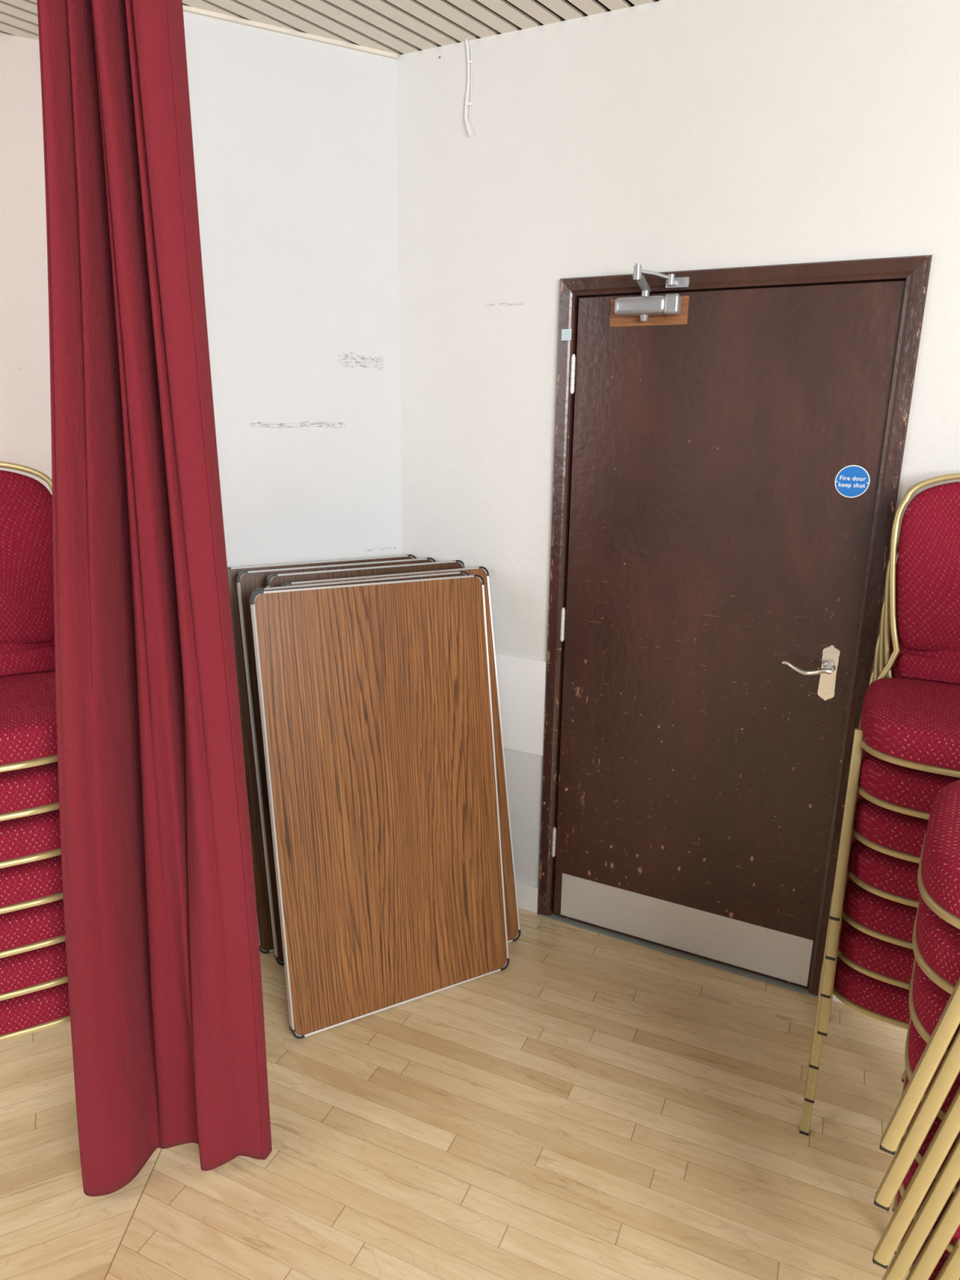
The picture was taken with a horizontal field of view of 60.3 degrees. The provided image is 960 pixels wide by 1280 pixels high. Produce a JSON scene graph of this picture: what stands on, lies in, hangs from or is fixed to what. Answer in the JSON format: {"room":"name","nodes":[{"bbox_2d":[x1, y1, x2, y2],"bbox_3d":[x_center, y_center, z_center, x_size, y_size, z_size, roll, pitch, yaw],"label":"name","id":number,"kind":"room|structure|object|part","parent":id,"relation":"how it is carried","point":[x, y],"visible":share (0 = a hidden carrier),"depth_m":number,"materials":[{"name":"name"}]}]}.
{"room":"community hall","nodes":[
{"label":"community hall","id":0,"kind":"room"},
{"bbox_2d":[0,32,52,494],"bbox_3d":[-2.575,-0.266,2.108,3.270,2.700,0.121,-7,17,-27],"label":"wall","id":1,"kind":"structure","parent":0,"point":[25,428],"depth_m":2.47,"materials":[{"name":"paint"}]},
{"bbox_2d":[182,11,402,567],"bbox_3d":[-0.738,-0.420,2.769,0.850,2.700,0.420,-7,17,-27],"label":"wall","id":2,"kind":"structure","parent":0,"point":[295,139],"depth_m":2.46,"materials":[{"name":"paint"}]},
{"bbox_2d":[182,4,397,59],"bbox_3d":[-0.619,-1.667,2.233,0.850,0.010,0.013,-7,17,-27],"label":"trim","id":3,"kind":"structure","parent":2,"relation":"attached to","point":[185,8],"depth_m":2.27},
{"bbox_2d":[0,0,662,55],"bbox_3d":[0.014,-1.018,-0.277,9.000,0.070,10.000,12,19,36],"label":"ceiling","id":4,"kind":"structure","parent":0,"point":[399,27],"depth_m":2.20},
{"bbox_2d":[36,0,271,1196],"bbox_3d":[-0.656,-0.108,1.577,0.389,2.665,0.282,1,15,0],"label":"curtain","id":5,"kind":"object","parent":4,"relation":"hanging from","point":[162,944],"visible":1,"depth_m":1.53,"materials":[{"name":"red fabric"}]},
{"bbox_2d":[0,907,909,1279],"bbox_3d":[-0.021,1.594,0.692,9.000,0.080,8.500,1,15,0],"label":"floor","id":6,"kind":"structure","parent":0,"point":[593,1105],"depth_m":1.97,"materials":[{"name":"brown wood"}]},
{"bbox_2d":[0,982,70,1042],"bbox_3d":[-1.105,0.700,1.971,0.457,0.946,0.533,-7,17,-27],"label":"banquet chair","id":7,"kind":"object","parent":6,"relation":"on","point":[20,1015],"visible":0.03,"depth_m":1.77,"materials":[{"name":"red fabric"}]},
{"bbox_2d":[0,941,67,1000],"bbox_3d":[-1.100,0.602,1.937,0.457,0.946,0.533,-7,17,-27],"label":"banquet chair","id":8,"kind":"object","parent":7,"relation":"on","point":[45,967],"visible":0.02,"depth_m":1.74,"materials":[{"name":"red fabric"}]},
{"bbox_2d":[0,898,65,958],"bbox_3d":[-1.092,0.503,1.904,0.457,0.946,0.533,-7,17,-28],"label":"banquet chair","id":9,"kind":"object","parent":8,"relation":"on","point":[24,930],"visible":0.02,"depth_m":1.72,"materials":[{"name":"red fabric"}]},
{"bbox_2d":[0,854,62,914],"bbox_3d":[-1.089,0.405,1.869,0.457,0.946,0.533,-7,17,-27],"label":"banquet chair","id":10,"kind":"object","parent":9,"relation":"on","point":[31,884],"visible":0.02,"depth_m":1.69,"materials":[{"name":"red fabric"}]},
{"bbox_2d":[0,808,61,868],"bbox_3d":[-1.082,0.306,1.836,0.457,0.946,0.533,-7,17,-27],"label":"banquet chair","id":11,"kind":"object","parent":10,"relation":"on","point":[34,837],"visible":0.04,"depth_m":1.66,"materials":[{"name":"red fabric"}]},
{"bbox_2d":[0,635,59,821],"bbox_3d":[-1.077,0.208,1.802,0.457,0.946,0.533,-7,17,-28],"label":"banquet chair","id":12,"kind":"object","parent":11,"relation":"on","point":[34,790],"visible":0.04,"depth_m":1.63,"materials":[{"name":"red fabric"}]},
{"bbox_3d":[-1.169,-0.052,1.911,0.398,0.465,0.130,-7,17,-28],"label":"backrest","id":13,"kind":"part","parent":12,"relation":"part of","materials":[{"name":"red fabric"}]},
{"bbox_2d":[0,461,57,772],"bbox_3d":[-1.074,0.110,1.767,0.457,0.946,0.533,-7,17,-27],"label":"banquet chair","id":14,"kind":"object","parent":12,"relation":"on","point":[28,702],"visible":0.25,"depth_m":1.91,"materials":[{"name":"red fabric"}]},
{"bbox_3d":[-1.164,-0.125,1.883,0.434,0.557,0.138,-7,17,-27],"label":"frame","id":15,"kind":"part","parent":14,"relation":"part of","materials":[{"name":"gold metal"}]},
{"bbox_3d":[-1.164,-0.151,1.877,0.398,0.465,0.130,-7,17,-27],"label":"backrest","id":16,"kind":"part","parent":14,"relation":"part of","materials":[{"name":"red fabric"}]},
{"bbox_3d":[-1.045,0.163,1.725,0.442,0.071,0.407,-7,17,-27],"label":"seat","id":17,"kind":"part","parent":14,"relation":"part of","materials":[{"name":"red fabric"}]},
{"bbox_3d":[-1.046,0.204,1.736,0.446,0.013,0.411,-7,17,-27],"label":"seat frame","id":18,"kind":"part","parent":14,"relation":"part of","materials":[{"name":"gold metal"}]},
{"bbox_3d":[-1.048,0.261,1.761,0.442,0.071,0.407,-7,17,-28],"label":"seat","id":19,"kind":"part","parent":12,"relation":"part of","materials":[{"name":"red fabric"}]},
{"bbox_3d":[-1.049,0.302,1.772,0.446,0.013,0.411,-7,17,-28],"label":"seat frame","id":20,"kind":"part","parent":12,"relation":"part of","materials":[{"name":"gold metal"}]},
{"bbox_3d":[-1.054,0.400,1.806,0.446,0.013,0.411,-7,17,-27],"label":"seat frame","id":21,"kind":"part","parent":11,"relation":"part of","materials":[{"name":"gold metal"}]},
{"bbox_3d":[-1.061,0.499,1.838,0.446,0.013,0.411,-7,17,-27],"label":"seat frame","id":22,"kind":"part","parent":10,"relation":"part of","materials":[{"name":"gold metal"}]},
{"bbox_3d":[-1.064,0.597,1.874,0.446,0.013,0.411,-7,17,-28],"label":"seat frame","id":23,"kind":"part","parent":9,"relation":"part of","materials":[{"name":"gold metal"}]},
{"bbox_3d":[-1.072,0.696,1.906,0.446,0.013,0.411,-7,17,-27],"label":"seat frame","id":24,"kind":"part","parent":8,"relation":"part of","materials":[{"name":"gold metal"}]},
{"bbox_3d":[-1.077,0.795,1.940,0.446,0.013,0.411,-7,17,-27],"label":"seat frame","id":25,"kind":"part","parent":7,"relation":"part of","materials":[{"name":"gold metal"}]},
{"bbox_2d":[227,554,416,953],"bbox_3d":[-0.468,0.357,2.730,0.649,1.227,0.238,-7,17,-27],"label":"folding table","id":26,"kind":"object","parent":6,"relation":"on","point":[264,917],"visible":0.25,"depth_m":2.60,"materials":[{"name":"brown wood"}]},
{"bbox_2d":[235,557,435,965],"bbox_3d":[-0.399,0.373,2.682,0.654,1.225,0.254,-7,17,-27],"label":"folding table","id":27,"kind":"object","parent":6,"relation":"on","point":[246,581],"visible":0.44,"depth_m":2.52,"materials":[{"name":"brown wood"}]},
{"bbox_2d":[251,571,469,594],"bbox_3d":[-0.283,0.437,2.457,0.664,1.221,0.273,-7,17,-27],"label":"folding table","id":28,"kind":"object","parent":6,"relation":"on","point":[456,573],"visible":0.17,"depth_m":2.39,"materials":[{"name":"brown wood"}]},
{"bbox_2d":[265,560,464,587],"bbox_3d":[-0.300,0.384,2.648,0.654,1.223,0.266,-7,17,-27],"label":"folding table","id":29,"kind":"object","parent":6,"relation":"on","point":[273,580],"visible":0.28,"depth_m":2.56,"materials":[{"name":"brown wood"}]},
{"bbox_2d":[248,574,509,1039],"bbox_3d":[-0.260,0.452,2.389,0.706,1.230,0.263,-7,17,-28],"label":"folding table","id":30,"kind":"object","parent":6,"relation":"on","point":[375,705],"visible":1,"depth_m":2.36,"materials":[{"name":"brown wood"}]},
{"bbox_2d":[280,566,520,942],"bbox_3d":[-0.223,0.414,2.555,0.674,1.216,0.302,-7,17,-27],"label":"folding table","id":31,"kind":"object","parent":6,"relation":"on","point":[513,931],"visible":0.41,"depth_m":2.69,"materials":[{"name":"brown wood"}]},
{"bbox_2d":[799,955,910,1135],"bbox_3d":[1.101,0.720,2.010,0.457,0.946,0.533,8,17,26],"label":"banquet chair","id":32,"kind":"object","parent":6,"relation":"on","point":[884,1002],"visible":0.22,"depth_m":1.86,"materials":[{"name":"red fabric"}]},
{"bbox_3d":[0.813,0.991,2.000,0.022,0.413,0.099,7,17,23],"label":"leg","id":33,"kind":"part","parent":32,"relation":"part of","materials":[{"name":"gold metal"}]},
{"bbox_2d":[804,918,915,1103],"bbox_3d":[1.100,0.621,1.976,0.457,0.946,0.533,8,17,26],"label":"banquet chair","id":34,"kind":"object","parent":32,"relation":"on","point":[877,958],"visible":0.13,"depth_m":1.83,"materials":[{"name":"red fabric"}]},
{"bbox_3d":[0.811,0.892,1.965,0.022,0.413,0.099,7,17,23],"label":"leg","id":35,"kind":"part","parent":34,"relation":"part of","materials":[{"name":"gold metal"}]},
{"bbox_2d":[808,668,917,1070],"bbox_3d":[1.096,0.522,1.942,0.457,0.946,0.533,8,17,26],"label":"banquet chair","id":36,"kind":"object","parent":34,"relation":"on","point":[876,916],"visible":0.14,"depth_m":1.80,"materials":[{"name":"red fabric"}]},
{"bbox_3d":[0.808,0.794,1.930,0.022,0.413,0.099,7,17,23],"label":"leg","id":37,"kind":"part","parent":36,"relation":"part of","materials":[{"name":"gold metal"}]},
{"bbox_2d":[817,631,920,1036],"bbox_3d":[1.098,0.424,1.906,0.457,0.946,0.533,8,17,25],"label":"banquet chair","id":38,"kind":"object","parent":36,"relation":"on","point":[883,875],"visible":0.16,"depth_m":1.77,"materials":[{"name":"red fabric"}]},
{"bbox_3d":[0.811,0.697,1.891,0.022,0.413,0.099,7,16,22],"label":"leg","id":39,"kind":"part","parent":38,"relation":"part of","materials":[{"name":"gold metal"}]},
{"bbox_2d":[820,600,928,999],"bbox_3d":[1.095,0.326,1.872,0.457,0.946,0.533,8,17,26],"label":"banquet chair","id":40,"kind":"object","parent":38,"relation":"on","point":[882,829],"visible":0.23,"depth_m":1.74,"materials":[{"name":"red fabric"}]},
{"bbox_3d":[0.807,0.597,1.861,0.022,0.413,0.099,7,17,23],"label":"leg","id":41,"kind":"part","parent":40,"relation":"part of","materials":[{"name":"gold metal"}]},
{"bbox_3d":[1.188,0.093,1.991,0.434,0.557,0.138,8,17,26],"label":"frame","id":42,"kind":"part","parent":40,"relation":"part of","materials":[{"name":"gold metal"}]},
{"bbox_3d":[1.066,0.419,1.841,0.446,0.013,0.411,8,17,26],"label":"seat frame","id":43,"kind":"part","parent":40,"relation":"part of","materials":[{"name":"gold metal"}]},
{"bbox_3d":[1.067,0.379,1.830,0.442,0.071,0.407,8,17,26],"label":"seat","id":44,"kind":"part","parent":40,"relation":"part of","materials":[{"name":"red fabric"}]},
{"bbox_2d":[825,537,959,960],"bbox_3d":[1.091,0.227,1.839,0.457,0.946,0.533,8,17,26],"label":"banquet chair","id":45,"kind":"object","parent":40,"relation":"on","point":[904,790],"visible":0.31,"depth_m":1.73,"materials":[{"name":"red fabric"}]},
{"bbox_3d":[0.803,0.498,1.827,0.022,0.413,0.099,7,17,23],"label":"leg","id":46,"kind":"part","parent":45,"relation":"part of","materials":[{"name":"gold metal"}]},
{"bbox_3d":[1.184,-0.006,1.958,0.434,0.557,0.138,8,17,26],"label":"frame","id":47,"kind":"part","parent":45,"relation":"part of","materials":[{"name":"gold metal"}]},
{"bbox_3d":[1.062,0.321,1.808,0.446,0.013,0.411,8,17,26],"label":"seat frame","id":48,"kind":"part","parent":45,"relation":"part of","materials":[{"name":"gold metal"}]},
{"bbox_2d":[829,472,959,921],"bbox_3d":[1.087,0.128,1.805,0.457,0.946,0.533,8,17,26],"label":"banquet chair","id":49,"kind":"object","parent":45,"relation":"on","point":[910,723],"visible":0.98,"depth_m":1.93,"materials":[{"name":"red fabric"}]},
{"bbox_3d":[0.799,0.399,1.795,0.022,0.413,0.099,7,17,23],"label":"leg","id":50,"kind":"part","parent":49,"relation":"part of","materials":[{"name":"gold metal"}]},
{"bbox_3d":[1.058,0.222,1.774,0.446,0.013,0.411,8,17,26],"label":"seat frame","id":51,"kind":"part","parent":49,"relation":"part of","materials":[{"name":"gold metal"}]},
{"bbox_3d":[1.059,0.181,1.763,0.442,0.071,0.407,8,17,26],"label":"seat","id":52,"kind":"part","parent":49,"relation":"part of","materials":[{"name":"red fabric"}]},
{"bbox_3d":[1.180,-0.104,1.924,0.434,0.557,0.138,8,17,26],"label":"frame","id":53,"kind":"part","parent":49,"relation":"part of","materials":[{"name":"gold metal"}]},
{"bbox_3d":[1.181,-0.130,1.917,0.398,0.465,0.130,8,17,26],"label":"backrest","id":54,"kind":"part","parent":49,"relation":"part of","materials":[{"name":"red fabric"}]},
{"bbox_3d":[1.063,0.280,1.796,0.442,0.071,0.407,8,17,26],"label":"seat","id":55,"kind":"part","parent":45,"relation":"part of","materials":[{"name":"red fabric"}]},
{"bbox_3d":[1.184,-0.032,1.951,0.398,0.465,0.130,8,17,26],"label":"backrest","id":56,"kind":"part","parent":45,"relation":"part of","materials":[{"name":"red fabric"}]},
{"bbox_3d":[1.188,0.067,1.984,0.398,0.465,0.130,8,17,26],"label":"backrest","id":57,"kind":"part","parent":40,"relation":"part of","materials":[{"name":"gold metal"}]},
{"bbox_3d":[1.189,0.191,2.026,0.434,0.557,0.138,8,17,25],"label":"frame","id":58,"kind":"part","parent":38,"relation":"part of","materials":[{"name":"gold metal"}]},
{"bbox_3d":[1.070,0.518,1.875,0.446,0.013,0.411,8,17,25],"label":"seat frame","id":59,"kind":"part","parent":38,"relation":"part of","materials":[{"name":"gold metal"}]},
{"bbox_3d":[1.070,0.478,1.863,0.442,0.071,0.407,8,17,25],"label":"seat","id":60,"kind":"part","parent":38,"relation":"part of","materials":[{"name":"red fabric"}]},
{"bbox_3d":[1.188,0.289,2.062,0.434,0.557,0.138,8,17,26],"label":"frame","id":61,"kind":"part","parent":36,"relation":"part of","materials":[{"name":"gold metal"}]},
{"bbox_3d":[1.067,0.616,1.911,0.446,0.013,0.411,8,17,26],"label":"seat frame","id":62,"kind":"part","parent":36,"relation":"part of","materials":[{"name":"gold metal"}]},
{"bbox_3d":[1.067,0.575,1.900,0.442,0.071,0.407,8,17,26],"label":"seat","id":63,"kind":"part","parent":36,"relation":"part of","materials":[{"name":"red fabric"}]},
{"bbox_3d":[1.071,0.715,1.945,0.446,0.013,0.411,8,17,26],"label":"seat frame","id":64,"kind":"part","parent":34,"relation":"part of","materials":[{"name":"gold metal"}]},
{"bbox_3d":[1.071,0.674,1.934,0.442,0.071,0.407,8,17,26],"label":"seat","id":65,"kind":"part","parent":34,"relation":"part of","materials":[{"name":"red fabric"}]},
{"bbox_3d":[1.072,0.813,1.979,0.446,0.013,0.411,8,17,26],"label":"seat frame","id":66,"kind":"part","parent":32,"relation":"part of","materials":[{"name":"gold metal"}]},
{"bbox_3d":[1.073,0.772,1.968,0.442,0.071,0.407,8,17,26],"label":"seat","id":67,"kind":"part","parent":32,"relation":"part of","materials":[{"name":"red fabric"}]},
{"bbox_2d":[893,1189,959,1279],"bbox_3d":[0.972,0.907,1.313,0.533,0.946,0.457,10,18,30],"label":"banquet chair","id":68,"kind":"object","parent":6,"relation":"on","point":[898,1197],"visible":0.06,"depth_m":1.28,"materials":[{"name":"red fabric"}]},
{"bbox_3d":[0.919,0.978,1.366,0.411,0.013,0.446,10,18,30],"label":"seat frame","id":69,"kind":"part","parent":68,"relation":"part of","materials":[{"name":"gold metal"}]},
{"bbox_2d":[892,1136,959,1279],"bbox_3d":[0.965,0.806,1.287,0.533,0.946,0.457,10,18,30],"label":"banquet chair","id":70,"kind":"object","parent":68,"relation":"on","point":[950,1269],"visible":0.16,"depth_m":1.22,"materials":[{"name":"red fabric"}]},
{"bbox_3d":[0.912,0.877,1.339,0.411,0.013,0.446,10,18,30],"label":"seat frame","id":71,"kind":"part","parent":70,"relation":"part of","materials":[{"name":"gold metal"}]},
{"bbox_2d":[901,1071,959,1279],"bbox_3d":[0.960,0.705,1.264,0.533,0.946,0.457,10,18,31],"label":"banquet chair","id":72,"kind":"object","parent":70,"relation":"on","point":[948,1222],"visible":0.12,"depth_m":1.23,"materials":[{"name":"red fabric"}]},
{"bbox_2d":[881,1014,959,1279],"bbox_3d":[0.956,0.603,1.243,0.533,0.946,0.457,10,18,31],"label":"banquet chair","id":73,"kind":"object","parent":72,"relation":"on","point":[948,1175],"visible":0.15,"depth_m":1.23,"materials":[{"name":"red fabric"}]},
{"bbox_2d":[872,958,959,1269],"bbox_3d":[0.949,0.502,1.218,0.533,0.946,0.457,10,18,30],"label":"banquet chair","id":74,"kind":"object","parent":73,"relation":"on","point":[927,1001],"visible":0.49,"depth_m":1.22,"materials":[{"name":"gold metal"}]},
{"bbox_2d":[873,895,959,1211],"bbox_3d":[0.943,0.400,1.194,0.533,0.946,0.457,10,18,31],"label":"banquet chair","id":75,"kind":"object","parent":74,"relation":"on","point":[935,941],"visible":0.52,"depth_m":1.19,"materials":[{"name":"gold metal"}]},
{"bbox_3d":[0.653,0.669,1.192,0.099,0.413,0.022,11,18,34],"label":"leg","id":76,"kind":"part","parent":75,"relation":"part of","materials":[{"name":"gold metal"}]},
{"bbox_2d":[879,779,959,1155],"bbox_3d":[0.939,0.298,1.172,0.533,0.946,0.457,10,18,31],"label":"banquet chair","id":77,"kind":"object","parent":75,"relation":"on","point":[939,868],"visible":0.88,"depth_m":1.19,"materials":[{"name":"red fabric"}]},
{"bbox_3d":[0.649,0.568,1.167,0.099,0.413,0.025,10,18,31],"label":"leg","id":78,"kind":"part","parent":77,"relation":"part of","materials":[{"name":"gold metal"}]},
{"bbox_3d":[0.886,0.369,1.225,0.411,0.013,0.446,10,18,31],"label":"seat frame","id":79,"kind":"part","parent":77,"relation":"part of","materials":[{"name":"gold metal"}]},
{"bbox_3d":[0.886,0.328,1.214,0.407,0.071,0.442,10,18,31],"label":"seat","id":80,"kind":"part","parent":77,"relation":"part of","materials":[{"name":"red fabric"}]},
{"bbox_3d":[0.891,0.471,1.247,0.411,0.013,0.446,10,18,31],"label":"seat frame","id":81,"kind":"part","parent":75,"relation":"part of","materials":[{"name":"gold metal"}]},
{"bbox_3d":[0.891,0.430,1.236,0.407,0.071,0.442,10,18,31],"label":"seat","id":82,"kind":"part","parent":75,"relation":"part of","materials":[{"name":"red fabric"}]},
{"bbox_3d":[0.660,0.771,1.212,0.099,0.413,0.022,11,18,33],"label":"leg","id":83,"kind":"part","parent":74,"relation":"part of","materials":[{"name":"gold metal"}]},
{"bbox_3d":[0.896,0.572,1.270,0.411,0.013,0.446,10,18,30],"label":"seat frame","id":84,"kind":"part","parent":74,"relation":"part of","materials":[{"name":"gold metal"}]},
{"bbox_3d":[0.896,0.532,1.259,0.407,0.071,0.442,10,18,30],"label":"seat","id":85,"kind":"part","parent":74,"relation":"part of","materials":[{"name":"red fabric"}]},
{"bbox_3d":[0.666,0.872,1.238,0.099,0.413,0.022,11,18,33],"label":"leg","id":86,"kind":"part","parent":73,"relation":"part of","materials":[{"name":"gold metal"}]},
{"bbox_3d":[0.903,0.673,1.296,0.411,0.013,0.446,10,18,31],"label":"seat frame","id":87,"kind":"part","parent":73,"relation":"part of","materials":[{"name":"gold metal"}]},
{"bbox_3d":[0.903,0.633,1.285,0.407,0.071,0.442,10,18,31],"label":"seat","id":88,"kind":"part","parent":73,"relation":"part of","materials":[{"name":"red fabric"}]},
{"bbox_3d":[0.907,0.775,1.317,0.411,0.013,0.446,10,18,31],"label":"seat frame","id":89,"kind":"part","parent":72,"relation":"part of","materials":[{"name":"gold metal"}]},
{"bbox_3d":[0.908,0.735,1.306,0.407,0.071,0.442,10,18,31],"label":"seat","id":90,"kind":"part","parent":72,"relation":"part of","materials":[{"name":"red fabric"}]},
{"bbox_3d":[0.669,0.974,1.261,0.099,0.413,0.022,11,18,34],"label":"leg","id":91,"kind":"part","parent":72,"relation":"part of","materials":[{"name":"gold metal"}]},
{"bbox_3d":[0.912,0.836,1.329,0.407,0.071,0.442,10,18,30],"label":"seat","id":92,"kind":"part","parent":70,"relation":"part of","materials":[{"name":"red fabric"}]},
{"bbox_3d":[0.675,1.076,1.281,0.099,0.413,0.022,11,18,33],"label":"leg","id":93,"kind":"part","parent":70,"relation":"part of","materials":[{"name":"gold metal"}]},
{"bbox_2d":[395,0,959,886],"bbox_3d":[1.583,-0.168,1.956,4.320,2.700,0.120,8,17,26],"label":"wall","id":94,"kind":"structure","parent":0,"point":[664,135],"depth_m":2.23,"materials":[{"name":"paint"}]},
{"bbox_2d":[464,39,473,136],"bbox_3d":[-0.032,-1.568,2.348,0.028,0.247,0.021,8,17,26],"label":"cable","id":95,"kind":"object","parent":94,"relation":"attached to","point":[468,61],"visible":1,"depth_m":2.35,"materials":[{"name":"white plastic"}]},
{"bbox_2d":[495,653,546,755],"bbox_3d":[0.023,0.200,2.793,0.426,0.326,0.010,8,17,26],"label":"wall panel","id":96,"kind":"object","parent":94,"relation":"attached to","point":[522,682],"visible":0.44,"depth_m":2.73,"materials":[{"name":"white paint"}]},
{"bbox_2d":[515,880,538,912],"bbox_3d":[-0.032,0.875,2.998,0.526,0.098,0.015,8,17,26],"label":"baseboard","id":97,"kind":"structure","parent":94,"relation":"attached to","point":[526,894],"depth_m":2.89,"materials":[{"name":"white paint"}]},
{"bbox_2d":[539,911,817,997],"bbox_3d":[0.632,1.010,2.711,0.919,0.006,0.072,8,17,26],"label":"threshold","id":98,"kind":"object","parent":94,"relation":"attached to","point":[711,963],"depth_m":2.67,"materials":[{"name":"grey metal"}]},
{"bbox_2d":[537,254,932,995],"bbox_3d":[0.623,0.027,2.396,0.939,2.068,0.176,8,17,26],"label":"door","id":99,"kind":"structure","parent":94,"relation":"in","point":[730,442],"depth_m":2.37,"materials":[{"name":"brown paint"}]},
{"bbox_3d":[0.458,-0.957,2.177,0.090,0.059,0.097,8,17,26],"label":"closer arm","id":100,"kind":"part","parent":99,"relation":"part of","materials":[{"name":"silver metal"}]},
{"bbox_3d":[0.638,0.925,2.663,0.802,0.160,0.006,8,17,26],"label":"kick plate","id":101,"kind":"part","parent":99,"relation":"part of","materials":[{"name":"silver metal"}]},
{"bbox_3d":[0.900,0.075,2.263,0.134,0.034,0.058,8,17,26],"label":"lever","id":102,"kind":"part","parent":99,"relation":"part of","materials":[{"name":"silver metal"}]},
{"bbox_3d":[0.959,0.091,2.271,0.043,0.160,0.011,8,17,26],"label":"handle plate","id":103,"kind":"part","parent":99,"relation":"part of","materials":[{"name":"silver metal"}]},
{"bbox_2d":[832,994,844,1004],"bbox_3d":[2.165,1.194,1.935,2.511,0.098,0.014,8,17,26],"label":"baseboard","id":104,"kind":"structure","parent":94,"relation":"attached to","point":[835,998],"depth_m":2.47,"materials":[{"name":"white paint"}]}
]}

